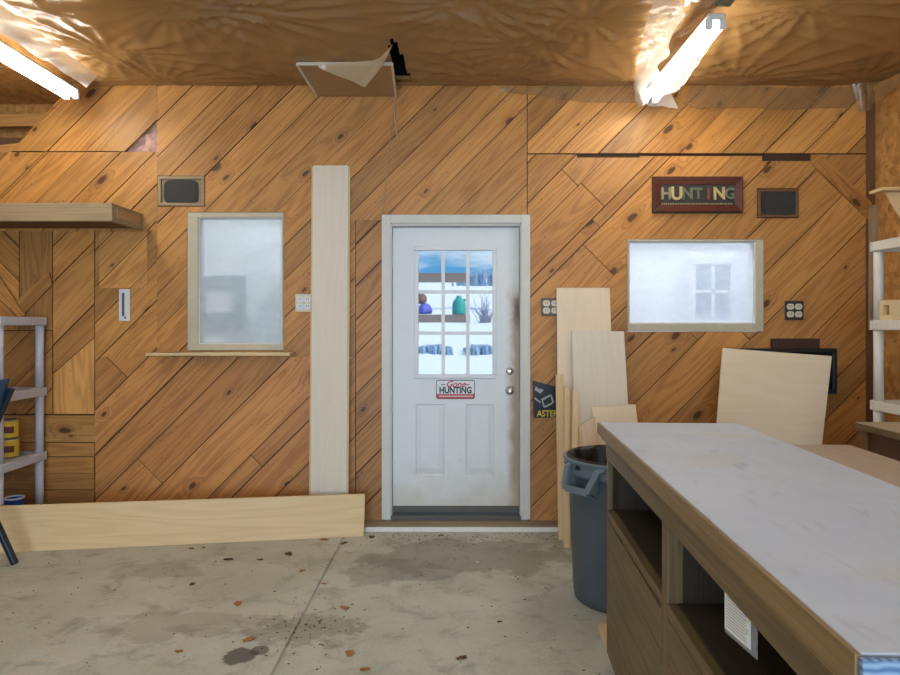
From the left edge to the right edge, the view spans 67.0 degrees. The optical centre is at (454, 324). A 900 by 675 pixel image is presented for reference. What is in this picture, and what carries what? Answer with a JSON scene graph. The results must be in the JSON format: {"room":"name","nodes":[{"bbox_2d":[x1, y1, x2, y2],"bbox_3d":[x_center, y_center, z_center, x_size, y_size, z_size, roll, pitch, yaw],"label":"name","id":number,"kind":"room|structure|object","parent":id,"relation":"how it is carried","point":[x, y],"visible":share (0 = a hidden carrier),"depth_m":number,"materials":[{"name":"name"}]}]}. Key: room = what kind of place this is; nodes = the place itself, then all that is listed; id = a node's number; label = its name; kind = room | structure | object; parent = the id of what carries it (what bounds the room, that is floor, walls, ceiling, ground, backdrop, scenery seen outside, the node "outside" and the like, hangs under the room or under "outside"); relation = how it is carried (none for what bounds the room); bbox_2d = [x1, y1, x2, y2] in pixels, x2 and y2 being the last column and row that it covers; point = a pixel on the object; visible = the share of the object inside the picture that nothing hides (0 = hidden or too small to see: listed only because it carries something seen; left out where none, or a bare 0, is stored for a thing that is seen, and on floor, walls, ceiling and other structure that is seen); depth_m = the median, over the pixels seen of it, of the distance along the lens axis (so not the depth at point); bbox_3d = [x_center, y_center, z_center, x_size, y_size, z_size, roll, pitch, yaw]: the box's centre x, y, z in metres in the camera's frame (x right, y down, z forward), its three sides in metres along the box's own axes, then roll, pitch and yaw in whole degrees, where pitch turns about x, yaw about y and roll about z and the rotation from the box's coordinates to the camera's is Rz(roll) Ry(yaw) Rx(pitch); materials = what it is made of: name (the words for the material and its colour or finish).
{"room":"woodworking shop","nodes":[
{"label":"woodworking shop","id":0,"kind":"room"},
{"bbox_2d":[0,34,411,103],"bbox_3d":[-0.650,-1.748,0.604,7.300,0.025,9.607,0,0,0],"label":"ceiling","id":1,"kind":"structure","parent":0,"point":[15,87],"depth_m":4.88,"materials":[{"name":"brown wood"}]},
{"bbox_2d":[0,40,78,99],"bbox_3d":[-2.600,-1.567,3.985,0.101,0.077,1.270,0,0,0],"label":"fluorescent light","id":2,"kind":"object","parent":1,"relation":"attached to","point":[66,89],"visible":1,"depth_m":4.19,"materials":[{"name":"white plastic"}]},
{"bbox_2d":[296,46,396,96],"bbox_3d":[-0.696,-1.623,4.446,0.654,0.141,0.791,0,0,0],"label":"ceiling hatch","id":3,"kind":"object","parent":1,"relation":"attached to","point":[376,77],"visible":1,"depth_m":4.53,"materials":[{"name":"beige wood"}]},
{"bbox_2d":[393,96,398,141],"bbox_3d":[-0.420,-1.486,4.836,0.039,0.368,0.022,0,0,0],"label":"pull cord","id":4,"kind":"object","parent":3,"relation":"hanging from","point":[394,96],"visible":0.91,"depth_m":4.84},
{"bbox_2d":[0,0,899,110],"bbox_3d":[0.188,-1.614,0.335,5.615,0.200,9.029,0,0,0],"label":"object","id":5,"kind":"structure","parent":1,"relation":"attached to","point":[602,51],"depth_m":4.05,"materials":[{"name":"brown wood"}]},
{"bbox_2d":[645,13,725,103],"bbox_3d":[1.345,-1.567,4.100,0.101,0.077,1.200,0,0,0],"label":"fluorescent light","id":6,"kind":"object","parent":5,"relation":"attached to","point":[712,24],"visible":0.84,"depth_m":3.90,"materials":[{"name":"white plastic"}]},
{"bbox_2d":[716,0,734,6],"bbox_3d":[1.365,-1.637,2.830,0.070,0.035,1.260,0,0,0],"label":"conduit","id":7,"kind":"object","parent":5,"relation":"attached to","point":[719,3],"visible":1,"depth_m":3.43,"materials":[{"name":"grey metal"}]},
{"bbox_2d":[203,220,280,342],"bbox_3d":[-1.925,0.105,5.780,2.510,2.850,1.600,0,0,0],"label":"window pane","id":8,"kind":"structure","parent":0,"point":[258,242],"depth_m":6.50,"materials":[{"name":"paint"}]},
{"bbox_2d":[203,276,245,322],"bbox_3d":[-2.233,-0.243,6.465,0.477,0.449,0.050,0,0,0],"label":"framed picture","id":9,"kind":"object","parent":8,"relation":"attached to","point":[215,310],"visible":0.67,"depth_m":6.44,"materials":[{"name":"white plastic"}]},
{"bbox_2d":[0,532,614,674],"bbox_3d":[-0.650,1.530,0.379,7.500,0.200,9.357,0,0,0],"label":"floor","id":10,"kind":"structure","parent":0,"point":[453,595],"depth_m":3.44,"materials":[{"name":"concrete"}]},
{"bbox_2d":[0,378,18,564],"bbox_3d":[-2.928,0.874,3.840,0.624,1.111,0.536,0,0,0],"label":"camp chair","id":11,"kind":"object","parent":10,"relation":"on","point":[6,393],"visible":1,"depth_m":4.06,"materials":[{"name":"fabric"}]},
{"bbox_2d":[0,316,46,504],"bbox_3d":[-3.355,0.687,4.590,0.908,1.486,0.498,0,0,0],"label":"shelving","id":12,"kind":"object","parent":10,"relation":"on","point":[25,458],"visible":0.7,"depth_m":4.77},
{"bbox_2d":[4,438,18,458],"bbox_3d":[-3.030,0.835,4.630,0.106,0.128,0.106,0,0,0],"label":"paint can","id":13,"kind":"object","parent":12,"relation":"on","point":[11,446],"visible":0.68,"depth_m":4.59,"materials":[{"name":"metal"}]},
{"bbox_2d":[4,418,18,438],"bbox_3d":[-3.032,0.704,4.630,0.106,0.128,0.106,0,0,0],"label":"paint can","id":14,"kind":"object","parent":13,"relation":"on","point":[11,425],"visible":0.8,"depth_m":4.60,"materials":[{"name":"metal"}]},
{"bbox_2d":[4,495,24,504],"bbox_3d":[-3.020,1.253,4.660,0.126,0.152,0.126,0,0,0],"label":"cup","id":15,"kind":"object","parent":12,"relation":"on","point":[13,499],"visible":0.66,"depth_m":4.63,"materials":[{"name":"blue plastic"}]},
{"bbox_2d":[0,494,364,552],"bbox_3d":[-2.199,1.288,4.400,3.210,0.284,0.073,0,0,-9],"label":"plank","id":16,"kind":"object","parent":10,"relation":"on","point":[63,526],"visible":1,"depth_m":4.45,"materials":[{"name":"brown wood"}]},
{"bbox_2d":[234,601,241,605],"bbox_3d":[-1.109,1.424,3.480,0.046,0.012,0.067,0,0,-9],"label":"dry leaf","id":17,"kind":"object","parent":10,"relation":"on","point":[237,603],"visible":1,"depth_m":3.48,"materials":[{"name":"orange plant"}]},
{"bbox_2d":[242,635,255,641],"bbox_3d":[-0.936,1.425,3.083,0.046,0.009,0.067,0,0,42],"label":"dry leaf","id":18,"kind":"object","parent":10,"relation":"on","point":[251,637],"visible":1,"depth_m":3.09,"materials":[{"name":"orange plant"}]},
{"bbox_2d":[2,533,599,673],"bbox_3d":[-1.247,1.428,3.531,3.900,0.002,2.261,0,0,0],"label":"debris","id":19,"kind":"object","parent":10,"relation":"on","point":[373,533],"visible":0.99,"depth_m":3.48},
{"bbox_2d":[309,165,349,494],"bbox_3d":[-0.882,0.147,4.794,0.275,2.565,0.118,0,0,0],"label":"board","id":20,"kind":"object","parent":10,"relation":"on","point":[330,189],"visible":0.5,"depth_m":4.79,"materials":[{"name":"white wood"}]},
{"bbox_2d":[345,649,354,656],"bbox_3d":[-0.457,1.424,2.958,0.046,0.012,0.067,0,0,-4],"label":"dry leaf","id":21,"kind":"object","parent":10,"relation":"on","point":[348,653],"visible":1,"depth_m":2.96,"materials":[{"name":"orange plant"}]},
{"bbox_2d":[360,667,369,670],"bbox_3d":[-0.373,1.426,2.817,0.045,0.007,0.029,0,0,-8],"label":"dry leaf","id":22,"kind":"object","parent":10,"relation":"on","point":[363,668],"visible":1,"depth_m":2.82,"materials":[{"name":"orange plant"}]},
{"bbox_2d":[456,655,467,659],"bbox_3d":[0.027,1.425,2.913,0.055,0.009,0.037,0,0,-20],"label":"dry leaf","id":23,"kind":"object","parent":10,"relation":"on","point":[463,656],"visible":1,"depth_m":2.92,"materials":[{"name":"plant"}]},
{"bbox_2d":[555,374,563,539],"bbox_3d":[0.721,0.887,4.633,0.053,1.085,0.227,0,0,3],"label":"wood strip","id":24,"kind":"object","parent":10,"relation":"on","point":[559,381],"visible":0.76,"depth_m":4.63,"materials":[{"name":"beige wood"}]},
{"bbox_2d":[563,386,569,547],"bbox_3d":[0.736,0.923,4.484,0.042,1.015,0.256,0,0,9],"label":"wood strip","id":25,"kind":"object","parent":10,"relation":"on","point":[566,541],"visible":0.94,"depth_m":4.50,"materials":[{"name":"beige wood"}]},
{"bbox_2d":[571,390,577,556],"bbox_3d":[0.757,0.928,4.298,0.041,1.004,0.266,0,0,11],"label":"wood strip","id":26,"kind":"object","parent":10,"relation":"on","point":[574,394],"visible":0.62,"depth_m":4.36,"materials":[{"name":"brown wood"}]},
{"bbox_2d":[556,288,610,535],"bbox_3d":[0.902,0.583,4.726,0.395,1.694,0.250,0,0,0],"label":"leaning board","id":27,"kind":"object","parent":10,"relation":"on","point":[577,309],"visible":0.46,"depth_m":4.80,"materials":[{"name":"brown wood"}]},
{"bbox_2d":[561,445,606,612],"bbox_3d":[0.872,1.054,3.570,0.666,0.753,0.604,0,0,0],"label":"trash can","id":28,"kind":"object","parent":10,"relation":"on","point":[584,477],"visible":0.43,"depth_m":3.41,"materials":[{"name":"plastic"}]},
{"bbox_2d":[578,417,596,446],"bbox_3d":[0.863,1.015,4.319,0.125,0.829,0.258,0,0,0],"label":"leaning board","id":29,"kind":"object","parent":10,"relation":"on","point":[587,435],"visible":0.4,"depth_m":4.40,"materials":[{"name":"brown wood"}]},
{"bbox_2d":[571,331,627,446],"bbox_3d":[0.998,0.736,4.612,0.375,1.389,0.303,0,0,0],"label":"leaning board","id":30,"kind":"object","parent":10,"relation":"on","point":[598,357],"visible":0.44,"depth_m":4.69,"materials":[{"name":"white wood"}]},
{"bbox_2d":[598,623,606,648],"bbox_3d":[0.709,1.413,3.090,0.082,0.035,0.180,0,0,0],"label":"wood offcut","id":31,"kind":"object","parent":10,"relation":"on","point":[602,627],"visible":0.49,"depth_m":3.10,"materials":[{"name":"brown wood"}]},
{"bbox_2d":[591,404,637,444],"bbox_3d":[1.070,0.978,4.380,0.330,0.905,0.278,0,0,0],"label":"leaning board","id":32,"kind":"object","parent":10,"relation":"on","point":[616,413],"visible":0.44,"depth_m":4.48,"materials":[{"name":"brown wood"}]},
{"bbox_2d":[597,422,899,674],"bbox_3d":[0.845,0.921,1.851,0.587,1.017,2.052,0,0,3],"label":"workbench","id":33,"kind":"object","parent":10,"relation":"on","point":[805,544],"visible":1,"depth_m":1.65,"materials":[{"name":"brown wood"}]},
{"bbox_2d":[725,593,750,649],"bbox_3d":[0.581,0.608,1.386,0.005,0.090,0.122,0,0,-7],"label":"paper sheet","id":34,"kind":"object","parent":33,"relation":"hanging from","point":[737,623],"visible":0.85,"depth_m":1.39,"materials":[{"name":"white paper"}]},
{"bbox_2d":[716,348,831,444],"bbox_3d":[2.060,0.793,4.434,0.964,1.274,0.367,0,0,0],"label":"plywood panel","id":35,"kind":"object","parent":10,"relation":"on","point":[782,396],"visible":0.44,"depth_m":4.52,"materials":[{"name":"beige wood"}]},
{"bbox_2d":[791,444,899,486],"bbox_3d":[1.371,0.965,1.850,0.456,0.930,2.000,0,0,3],"label":"side table","id":36,"kind":"object","parent":10,"relation":"on","point":[886,469],"visible":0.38,"depth_m":2.51,"materials":[{"name":"beige wood"}]},
{"bbox_2d":[856,422,899,460],"bbox_3d":[2.337,0.980,3.235,0.295,0.900,0.970,0,0,0],"label":"chest","id":37,"kind":"object","parent":10,"relation":"on","point":[881,438],"visible":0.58,"depth_m":3.55,"materials":[{"name":"brown wood"}]},
{"bbox_2d":[870,237,899,421],"bbox_3d":[2.735,0.466,3.650,0.468,1.929,0.908,0,0,0],"label":"shelving","id":38,"kind":"object","parent":10,"relation":"on","point":[878,404],"visible":0.57,"depth_m":4.05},
{"bbox_2d":[879,300,899,319],"bbox_3d":[2.667,-0.087,3.969,0.305,0.115,0.127,0,0,0],"label":"wooden box","id":39,"kind":"object","parent":38,"relation":"on","point":[888,309],"visible":1,"depth_m":3.94,"materials":[{"name":"brown wood"}]},
{"bbox_2d":[388,38,409,75],"bbox_3d":[-0.357,-1.975,4.360,0.215,0.430,0.920,0,0,0],"label":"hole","id":40,"kind":"structure","parent":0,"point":[398,61],"depth_m":4.80,"materials":[{"name":"black"}]},
{"bbox_2d":[0,82,871,523],"bbox_3d":[-0.607,-0.139,4.900,7.214,3.421,0.134,0,0,0],"label":"wall","id":41,"kind":"structure","parent":0,"point":[122,423],"depth_m":4.86,"materials":[{"name":"brown wood"}]},
{"bbox_2d":[0,143,17,151],"bbox_3d":[-3.325,-1.300,5.050,1.158,0.210,0.040,0,0,0],"label":"trim","id":42,"kind":"structure","parent":41,"relation":"attached to","point":[7,147],"depth_m":5.03,"materials":[{"name":"brown wood"}]},
{"bbox_2d":[0,203,142,229],"bbox_3d":[-3.256,-0.735,4.638,2.068,0.119,0.436,0,0,0],"label":"wall shelf","id":43,"kind":"object","parent":41,"relation":"attached to","point":[12,215],"visible":1,"depth_m":4.42,"materials":[{"name":"brown wood"}]},
{"bbox_2d":[119,289,129,320],"bbox_3d":[-2.357,-0.143,4.849,0.079,0.229,0.014,0,0,0],"label":"thermometer","id":44,"kind":"object","parent":41,"relation":"attached to","point":[124,294],"visible":1,"depth_m":4.84,"materials":[{"name":"white plastic"}]},
{"bbox_2d":[127,121,157,151],"bbox_3d":[-2.243,-1.357,4.910,0.271,0.271,0.084,0,0,0],"label":"insulation batt","id":45,"kind":"object","parent":41,"relation":"in","point":[147,142],"visible":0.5,"depth_m":4.90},
{"bbox_2d":[158,176,204,205],"bbox_3d":[-1.955,-0.957,4.862,0.331,0.213,0.026,0,0,0],"label":"air vent","id":46,"kind":"object","parent":41,"relation":"in","point":[172,190],"visible":1,"depth_m":4.85,"materials":[{"name":"black plastic"}]},
{"bbox_2d":[165,182,195,200],"bbox_3d":[-1.957,-0.952,4.854,0.215,0.140,0.010,0,0,0],"label":"grille","id":47,"kind":"object","parent":46,"relation":"attached to","point":[174,191],"depth_m":4.85,"materials":[{"name":"grey metal"}]},
{"bbox_2d":[146,352,294,360],"bbox_3d":[-1.637,0.220,4.774,0.995,0.055,0.164,0,0,0],"label":"window ledge","id":48,"kind":"object","parent":41,"relation":"attached to","point":[197,354],"visible":1,"depth_m":4.69,"materials":[{"name":"wood"}]},
{"bbox_2d":[187,212,284,350],"bbox_3d":[-1.568,-0.311,4.910,0.687,0.987,0.110,0,0,0],"label":"window","id":49,"kind":"structure","parent":41,"relation":"in","point":[198,224],"depth_m":4.86,"materials":[{"name":"paint"}]},
{"bbox_2d":[295,294,310,311],"bbox_3d":[-1.079,-0.157,4.849,0.121,0.129,0.014,0,0,0],"label":"wall outlet","id":50,"kind":"object","parent":41,"relation":"attached to","point":[302,301],"visible":0.87,"depth_m":4.84,"materials":[{"name":"white plastic"}]},
{"bbox_2d":[296,296,303,301],"bbox_3d":[-1.105,-0.183,4.847,0.052,0.042,0.006,0,0,0],"label":"receptacle","id":51,"kind":"object","parent":50,"relation":"attached to","point":[298,298],"depth_m":4.84,"materials":[{"name":"white plastic"}]},
{"bbox_2d":[296,304,303,309],"bbox_3d":[-1.105,-0.131,4.847,0.052,0.042,0.006,0,0,0],"label":"receptacle","id":52,"kind":"object","parent":50,"relation":"attached to","point":[298,306],"depth_m":4.84,"materials":[{"name":"white plastic"}]},
{"bbox_2d":[304,296,310,301],"bbox_3d":[-1.052,-0.183,4.847,0.052,0.042,0.006,0,0,0],"label":"receptacle","id":53,"kind":"object","parent":50,"relation":"attached to","point":[306,298],"depth_m":4.84,"materials":[{"name":"white plastic"}]},
{"bbox_2d":[304,304,310,309],"bbox_3d":[-1.052,-0.131,4.847,0.052,0.042,0.006,0,0,0],"label":"receptacle","id":54,"kind":"object","parent":50,"relation":"attached to","point":[306,306],"depth_m":4.84,"materials":[{"name":"white plastic"}]},
{"bbox_2d":[383,97,395,212],"bbox_3d":[-0.463,-1.232,4.846,0.106,0.883,0.009,0,0,2],"label":"wire","id":55,"kind":"object","parent":41,"relation":"attached to","point":[395,97],"visible":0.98,"depth_m":4.85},
{"bbox_2d":[382,215,529,519],"bbox_3d":[0.007,0.300,4.900,1.057,2.171,0.154,0,0,0],"label":"door","id":56,"kind":"structure","parent":41,"relation":"in","point":[439,455],"depth_m":4.89,"materials":[{"name":"paint"}]},
{"bbox_2d":[436,380,474,398],"bbox_3d":[0.004,0.464,4.889,0.279,0.136,0.006,0,0,0],"label":"door sign","id":57,"kind":"object","parent":56,"relation":"attached to","point":[445,389],"visible":1,"depth_m":4.89,"materials":[{"name":"white metal"}]},
{"bbox_2d":[391,512,520,520],"bbox_3d":[0.007,1.379,4.917,0.928,0.033,0.140,0,0,0],"label":"threshold","id":58,"kind":"object","parent":41,"relation":"attached to","point":[396,516],"depth_m":4.85,"materials":[{"name":"metal"}]},
{"bbox_2d":[364,520,557,526],"bbox_3d":[0.054,1.413,4.784,1.378,0.035,0.144,0,0,0],"label":"trim","id":59,"kind":"structure","parent":41,"relation":"attached to","point":[369,523],"depth_m":4.78,"materials":[{"name":"brown wood"}]},
{"bbox_2d":[364,527,557,531],"bbox_3d":[0.043,1.415,4.704,1.414,0.030,0.014,0,0,0],"label":"trim","id":60,"kind":"structure","parent":41,"relation":"attached to","point":[366,529],"depth_m":4.70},
{"bbox_2d":[533,381,555,417],"bbox_3d":[0.709,0.530,4.849,0.311,0.268,0.012,0,0,0],"label":"sign","id":61,"kind":"object","parent":41,"relation":"attached to","point":[544,395],"visible":0.63,"depth_m":4.84,"materials":[{"name":"black metal"}]},
{"bbox_2d":[535,387,553,407],"bbox_3d":[0.637,0.512,4.844,0.139,0.154,0.001,0,0,0],"label":"picture","id":62,"kind":"object","parent":61,"relation":"attached to","point":[544,396],"depth_m":4.84},
{"bbox_2d":[541,298,556,315],"bbox_3d":[0.682,-0.129,4.849,0.136,0.129,0.014,0,0,0],"label":"wall outlet","id":63,"kind":"object","parent":41,"relation":"attached to","point":[548,305],"visible":0.94,"depth_m":4.85,"materials":[{"name":"white plastic"}]},
{"bbox_2d":[543,300,549,305],"bbox_3d":[0.652,-0.154,4.847,0.052,0.042,0.006,0,0,0],"label":"receptacle","id":64,"kind":"object","parent":63,"relation":"attached to","point":[545,302],"depth_m":4.84,"materials":[{"name":"white plastic"}]},
{"bbox_2d":[543,308,549,313],"bbox_3d":[0.652,-0.103,4.847,0.052,0.042,0.006,0,0,0],"label":"receptacle","id":65,"kind":"object","parent":63,"relation":"attached to","point":[545,310],"depth_m":4.84,"materials":[{"name":"white plastic"}]},
{"bbox_2d":[626,239,763,331],"bbox_3d":[1.718,-0.282,4.910,0.972,0.658,0.110,0,0,0],"label":"window","id":66,"kind":"structure","parent":41,"relation":"in","point":[640,252],"depth_m":4.89,"materials":[{"name":"glass"}]},
{"bbox_2d":[652,176,742,212],"bbox_3d":[1.727,-0.927,4.845,0.644,0.258,0.039,0,0,0],"label":"letter sign","id":67,"kind":"object","parent":41,"relation":"attached to","point":[670,194],"visible":1,"depth_m":4.83,"materials":[{"name":"brown wood"}]},
{"bbox_2d":[662,203,731,203],"bbox_3d":[1.722,-0.863,4.838,0.499,0.010,0.002,0,0,0],"label":"print","id":68,"kind":"object","parent":67,"relation":"attached to","point":[662,203],"depth_m":4.84,"materials":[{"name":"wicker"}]},
{"bbox_2d":[757,188,798,217],"bbox_3d":[2.307,-0.871,4.862,0.292,0.206,0.026,0,0,0],"label":"air vent","id":69,"kind":"object","parent":41,"relation":"in","point":[771,202],"visible":1,"depth_m":4.85,"materials":[{"name":"black plastic"}]},
{"bbox_2d":[764,192,795,214],"bbox_3d":[2.318,-0.868,4.854,0.222,0.165,0.010,0,0,0],"label":"grille","id":70,"kind":"object","parent":69,"relation":"attached to","point":[775,203],"depth_m":4.85,"materials":[{"name":"grey metal"}]},
{"bbox_2d":[739,339,836,393],"bbox_3d":[2.338,0.290,4.806,0.676,0.386,0.098,0,0,0],"label":"wall screen","id":71,"kind":"object","parent":41,"relation":"attached to","point":[799,346],"visible":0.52,"depth_m":4.77,"materials":[{"name":"black plastic"}]},
{"bbox_2d":[785,301,803,319],"bbox_3d":[2.420,-0.104,4.849,0.132,0.136,0.014,0,0,0],"label":"wall outlet","id":72,"kind":"object","parent":41,"relation":"attached to","point":[794,310],"visible":1,"depth_m":4.85,"materials":[{"name":"plastic"}]},
{"bbox_2d":[787,304,793,309],"bbox_3d":[2.390,-0.131,4.847,0.052,0.042,0.006,0,0,0],"label":"receptacle","id":73,"kind":"object","parent":72,"relation":"attached to","point":[789,306],"depth_m":4.84,"materials":[{"name":"white plastic"}]},
{"bbox_2d":[787,311,793,316],"bbox_3d":[2.390,-0.076,4.847,0.052,0.042,0.006,0,0,0],"label":"receptacle","id":74,"kind":"object","parent":72,"relation":"attached to","point":[789,313],"depth_m":4.84,"materials":[{"name":"white plastic"}]},
{"bbox_2d":[795,304,801,309],"bbox_3d":[2.449,-0.131,4.847,0.052,0.042,0.006,0,0,0],"label":"receptacle","id":75,"kind":"object","parent":72,"relation":"attached to","point":[797,306],"depth_m":4.84,"materials":[{"name":"white plastic"}]},
{"bbox_2d":[795,311,801,316],"bbox_3d":[2.449,-0.076,4.847,0.052,0.042,0.006,0,0,0],"label":"receptacle","id":76,"kind":"object","parent":72,"relation":"attached to","point":[797,313],"depth_m":4.84,"materials":[{"name":"white plastic"}]},
{"bbox_2d":[864,102,874,421],"bbox_3d":[2.968,-0.120,4.864,0.064,3.100,0.023,0,0,0],"label":"trim","id":77,"kind":"structure","parent":41,"relation":"attached to","point":[870,114],"depth_m":4.85,"materials":[{"name":"brown wood"}]},
{"bbox_2d":[868,205,877,329],"bbox_3d":[2.973,-0.407,4.832,0.046,0.886,0.041,0,0,0],"label":"trim","id":78,"kind":"structure","parent":41,"relation":"attached to","point":[873,209],"depth_m":4.82,"materials":[{"name":"brown wood"}]},
{"bbox_2d":[630,243,749,322],"bbox_3d":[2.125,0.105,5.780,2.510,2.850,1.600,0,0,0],"label":"window pane","id":79,"kind":"structure","parent":0,"point":[670,282],"depth_m":6.50,"materials":[{"name":"glass"}]},
{"bbox_2d":[688,258,737,322],"bbox_3d":[2.453,-0.320,6.470,0.458,0.640,0.040,0,0,0],"label":"window","id":80,"kind":"structure","parent":79,"relation":"in","point":[710,296],"depth_m":6.48,"materials":[{"name":"white glass"}]},
{"bbox_2d":[875,84,899,421],"bbox_3d":[3.050,-0.220,0.604,0.100,3.300,9.607,0,0,0],"label":"wall","id":81,"kind":"structure","parent":0,"point":[887,108],"depth_m":4.70,"materials":[{"name":"brown wood"}]},
{"bbox_2d":[869,187,899,217],"bbox_3d":[2.869,-0.723,4.430,0.259,0.325,0.140,0,0,0],"label":"wall bracket","id":82,"kind":"object","parent":81,"relation":"attached to","point":[892,193],"visible":1,"depth_m":4.42,"materials":[{"name":"brown wood"}]},
{"bbox_3d":[-4.350,-0.220,0.603,0.100,3.300,9.607,0,0,0],"label":"wall","id":83,"kind":"structure","parent":0,"visible":0},
{"bbox_2d":[0,138,21,144],"bbox_3d":[-3.300,-1.370,5.100,2.000,0.060,0.040,0,0,0],"label":"trim","id":84,"kind":"structure","parent":83,"relation":"attached to","point":[3,141],"depth_m":5.08,"materials":[{"name":"brown wood"}]},
{"bbox_2d":[0,114,44,127],"bbox_3d":[-3.250,-1.560,5.200,2.100,0.090,0.040,0,0,0],"label":"trim","id":85,"kind":"structure","parent":83,"relation":"attached to","point":[6,120],"depth_m":5.18,"materials":[{"name":"brown wood"}]},
{"bbox_2d":[0,104,53,137],"bbox_3d":[-3.150,-1.170,5.365,2.300,1.400,0.030,0,0,0],"label":"trim","id":86,"kind":"structure","parent":83,"relation":"attached to","point":[4,108],"depth_m":5.35,"materials":[{"name":"brown wood"}]},
{"label":"outside","id":87,"kind":"structure","parent":0,"visible":0},
{"bbox_2d":[419,279,491,373],"bbox_3d":[0.000,-1.952,40.300,80.000,7.202,70.000,0,0,0],"label":"ground","id":88,"kind":"structure","parent":87,"point":[428,363],"depth_m":27.78,"materials":[{"name":"white snow"}]},
{"bbox_2d":[419,344,453,354],"bbox_3d":[-0.836,0.962,24.017,1.637,0.600,1.087,0,0,0],"label":"shrub","id":89,"kind":"object","parent":88,"relation":"on","point":[431,349],"visible":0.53,"depth_m":23.59,"materials":[{"name":"blue plant"}]},
{"bbox_2d":[419,273,465,322],"bbox_3d":[-0.278,0.446,9.110,0.953,2.268,0.220,0,0,0],"label":"rack","id":90,"kind":"object","parent":88,"relation":"on","point":[423,277],"visible":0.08,"depth_m":9.00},
{"bbox_2d":[419,294,431,313],"bbox_3d":[-0.428,-0.287,9.105,0.219,0.290,0.212,0,0,31],"label":"bundle","id":91,"kind":"object","parent":90,"relation":"on","point":[424,308],"visible":0.65,"depth_m":9.03,"materials":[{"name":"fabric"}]},
{"bbox_2d":[452,296,465,314],"bbox_3d":[0.063,-0.267,9.092,0.209,0.250,0.184,0,0,37],"label":"jug","id":92,"kind":"object","parent":90,"relation":"on","point":[458,305],"visible":0.9,"depth_m":9.03,"materials":[{"name":"plastic"}]},
{"bbox_2d":[451,269,491,285],"bbox_3d":[1.738,-2.788,40.012,3.991,0.991,1.099,0,0,0],"label":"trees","id":93,"kind":"object","parent":88,"relation":"on","point":[480,277],"visible":0.54,"depth_m":39.74,"materials":[{"name":"blue plant"}]},
{"bbox_2d":[463,344,491,355],"bbox_3d":[0.970,0.956,24.005,1.384,0.614,1.098,0,0,0],"label":"shrub","id":94,"kind":"object","parent":88,"relation":"on","point":[486,349],"visible":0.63,"depth_m":23.56,"materials":[{"name":"blue plant"}]},
{"bbox_2d":[470,294,491,322],"bbox_3d":[1.464,-0.845,33.595,1.468,1.627,1.001,0,0,0],"label":"bush","id":95,"kind":"object","parent":88,"relation":"on","point":[484,317],"visible":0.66,"depth_m":33.55,"materials":[{"name":"purple plant"}]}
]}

